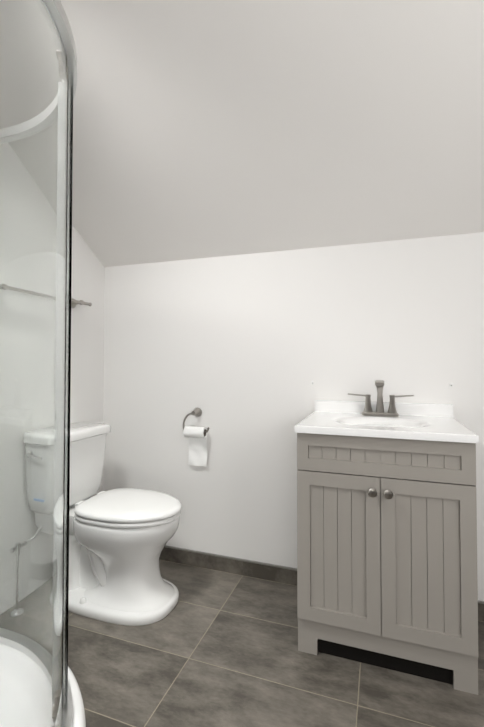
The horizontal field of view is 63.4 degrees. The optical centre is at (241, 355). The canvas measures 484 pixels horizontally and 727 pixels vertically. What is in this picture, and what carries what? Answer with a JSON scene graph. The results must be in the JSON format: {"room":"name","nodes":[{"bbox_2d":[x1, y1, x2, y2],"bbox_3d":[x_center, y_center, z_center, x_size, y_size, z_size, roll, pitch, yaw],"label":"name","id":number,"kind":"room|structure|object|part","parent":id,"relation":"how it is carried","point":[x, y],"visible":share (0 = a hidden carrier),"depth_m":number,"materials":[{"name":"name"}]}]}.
{"room":"bathroom","nodes":[
{"label":"bathroom","id":0,"kind":"room"},
{"bbox_2d":[70,225,105,496],"bbox_3d":[-1.129,-0.127,1.506,0.002,2.500,1.800,0,-1,20],"label":"wall","id":1,"kind":"structure","parent":0,"point":[88,280],"depth_m":2.22,"materials":[{"name":"white paint"}]},
{"bbox_2d":[71,298,91,307],"bbox_3d":[-0.955,-0.285,1.885,0.074,0.054,0.601,0,-1,20],"label":"towel rail","id":2,"kind":"object","parent":1,"relation":"attached to","point":[74,302],"visible":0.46,"depth_m":2.09,"materials":[{"name":"silver metal"}]},
{"bbox_2d":[60,0,483,266],"bbox_3d":[0.070,-0.979,0.330,3.058,0.846,3.250,0,-1,20],"label":"ceiling","id":3,"kind":"structure","parent":0,"point":[209,128],"depth_m":1.48,"materials":[{"name":"white paint"}]},
{"bbox_2d":[68,559,483,726],"bbox_3d":[0.070,1.097,0.285,3.058,0.001,3.250,0,-1,20],"label":"floor","id":4,"kind":"structure","parent":0,"point":[214,648],"depth_m":1.38,"materials":[{"name":"tile"}]},
{"bbox_2d":[0,0,85,726],"bbox_3d":[-0.822,0.146,0.941,0.948,1.930,0.948,0,-1,20],"label":"shower","id":5,"kind":"object","parent":4,"relation":"on","point":[39,686],"visible":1,"depth_m":0.84,"materials":[{"name":"clear glass"}]},
{"bbox_3d":[-0.843,0.083,0.932,0.914,1.804,0.914,0,-1,20],"label":"frame rail","id":6,"kind":"part","parent":5,"relation":"part of","materials":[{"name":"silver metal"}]},
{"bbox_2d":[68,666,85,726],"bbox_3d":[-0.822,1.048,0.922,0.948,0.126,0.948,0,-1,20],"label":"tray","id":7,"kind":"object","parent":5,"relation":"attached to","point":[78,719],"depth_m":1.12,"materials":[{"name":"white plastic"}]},
{"bbox_2d":[68,422,181,625],"bbox_3d":[-0.625,0.743,1.815,0.699,0.773,0.454,0,-1,20],"label":"toilet","id":8,"kind":"object","parent":4,"relation":"on","point":[119,539],"visible":0.77,"depth_m":1.72,"materials":[{"name":"white ceramic"}]},
{"bbox_3d":[-0.843,0.545,1.937,0.210,0.371,0.378,0,-1,20],"label":"tank","id":9,"kind":"part","parent":8,"relation":"part of","materials":[{"name":"white ceramic"}]},
{"bbox_3d":[-0.510,0.702,1.815,0.483,0.054,0.370,0,-1,20],"label":"seat","id":10,"kind":"part","parent":8,"relation":"part of","materials":[{"name":"white plastic"}]},
{"bbox_2d":[294,380,478,694],"bbox_3d":[0.560,0.615,1.584,0.606,1.019,0.489,0,-1,20],"label":"bathroom vanity","id":11,"kind":"object","parent":4,"relation":"on","point":[386,538],"visible":1,"depth_m":1.38,"materials":[{"name":"grey paint"}]},
{"bbox_2d":[348,380,413,416],"bbox_3d":[0.604,0.189,1.716,0.278,0.161,0.136,0,-1,20],"label":"faucet","id":12,"kind":"object","parent":11,"relation":"on","point":[367,412],"depth_m":1.74,"materials":[{"name":"silver metal"}]},
{"bbox_3d":[0.492,0.361,1.397,0.596,0.139,0.018,0,-1,20],"label":"drawer","id":13,"kind":"part","parent":11,"relation":"part of","materials":[{"name":"grey paint"}]},
{"bbox_2d":[102,232,483,600],"bbox_3d":[0.613,0.294,1.835,3.058,1.672,0.002,0,-1,20],"label":"wall","id":14,"kind":"structure","parent":0,"point":[242,351],"depth_m":2.01,"materials":[{"name":"white paint"}]},
{"bbox_2d":[183,408,208,466],"bbox_3d":[-0.241,0.438,2.091,0.157,0.310,0.079,0,-1,20],"label":"toilet paper holder","id":15,"kind":"object","parent":14,"relation":"attached to","point":[197,436],"visible":1,"depth_m":2.10,"materials":[{"name":"white paper"}]},
{"bbox_3d":[-0.238,0.346,2.102,0.157,0.125,0.060,0,-1,20],"label":"arm","id":16,"kind":"part","parent":15,"relation":"part of"},
{"bbox_2d":[160,545,483,620],"bbox_3d":[0.611,1.091,1.812,3.056,0.078,0.012,0,-1,20],"label":"baseboard","id":17,"kind":"structure","parent":14,"relation":"attached to","point":[271,573],"depth_m":2.04,"materials":[{"name":"stone"}]},
{"bbox_2d":[314,400,452,416],"bbox_3d":[0.639,0.245,1.813,0.602,0.055,0.019,0,-1,20],"label":"backsplash","id":18,"kind":"structure","parent":14,"relation":"attached to","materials":[{"name":"white stone"}]}
]}

